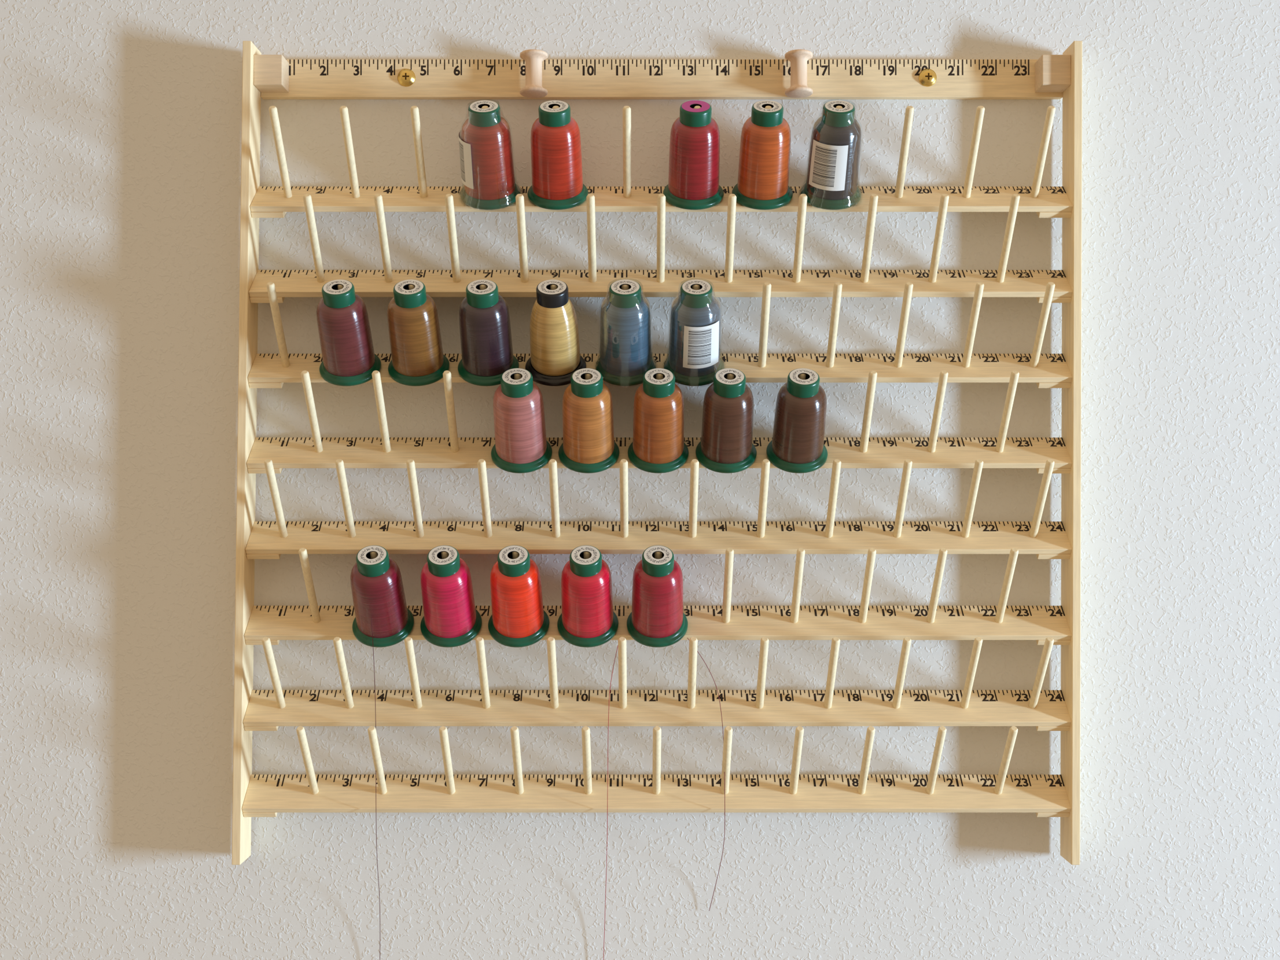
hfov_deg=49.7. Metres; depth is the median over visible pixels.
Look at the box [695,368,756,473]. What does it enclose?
thread spool
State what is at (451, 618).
thread spool
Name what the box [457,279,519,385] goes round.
thread spool
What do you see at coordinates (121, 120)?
wall
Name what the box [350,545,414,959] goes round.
thread spool
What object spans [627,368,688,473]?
thread spool
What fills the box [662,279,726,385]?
thread spool
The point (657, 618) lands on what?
thread spool
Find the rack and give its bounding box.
[232,41,1082,865]
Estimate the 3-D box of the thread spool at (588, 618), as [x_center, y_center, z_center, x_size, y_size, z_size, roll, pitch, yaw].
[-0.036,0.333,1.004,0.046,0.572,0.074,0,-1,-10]
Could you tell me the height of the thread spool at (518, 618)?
0.075 m
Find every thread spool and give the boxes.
[316,279,381,385]
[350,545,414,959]
[387,279,449,385]
[420,545,482,647]
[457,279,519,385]
[458,100,521,210]
[487,545,549,647]
[490,368,552,473]
[525,279,586,385]
[527,100,587,210]
[557,545,618,959]
[558,368,619,473]
[594,279,657,385]
[626,545,725,910]
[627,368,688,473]
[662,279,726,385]
[663,100,723,210]
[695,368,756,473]
[732,100,792,210]
[766,368,828,473]
[799,100,862,210]
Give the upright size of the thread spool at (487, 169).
0.077 m
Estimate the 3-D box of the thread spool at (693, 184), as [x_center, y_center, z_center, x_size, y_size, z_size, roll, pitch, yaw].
[0.037,-0.236,1.017,0.046,0.075,0.070,0,-1,11]
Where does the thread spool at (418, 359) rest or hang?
on the rack
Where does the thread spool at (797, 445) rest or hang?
on the rack
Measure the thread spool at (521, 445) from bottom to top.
0.075 m
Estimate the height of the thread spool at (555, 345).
0.075 m
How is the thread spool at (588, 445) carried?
on the rack
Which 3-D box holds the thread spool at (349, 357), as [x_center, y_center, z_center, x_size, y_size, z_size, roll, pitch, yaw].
[-0.218,-0.106,1.011,0.046,0.075,0.070,0,-1,11]
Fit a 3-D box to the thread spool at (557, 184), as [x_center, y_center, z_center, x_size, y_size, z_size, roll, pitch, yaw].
[-0.064,-0.236,1.017,0.045,0.075,0.070,0,-1,9]
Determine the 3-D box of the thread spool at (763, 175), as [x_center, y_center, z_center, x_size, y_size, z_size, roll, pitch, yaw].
[0.089,-0.236,1.017,0.046,0.075,0.070,0,-1,11]
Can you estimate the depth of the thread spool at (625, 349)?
0.99 m
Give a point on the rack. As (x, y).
(267, 77)
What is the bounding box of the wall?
[0,0,1279,959]
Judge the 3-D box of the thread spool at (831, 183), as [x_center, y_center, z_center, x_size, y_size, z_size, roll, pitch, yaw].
[0.140,-0.237,1.017,0.048,0.077,0.073,0,-1,11]

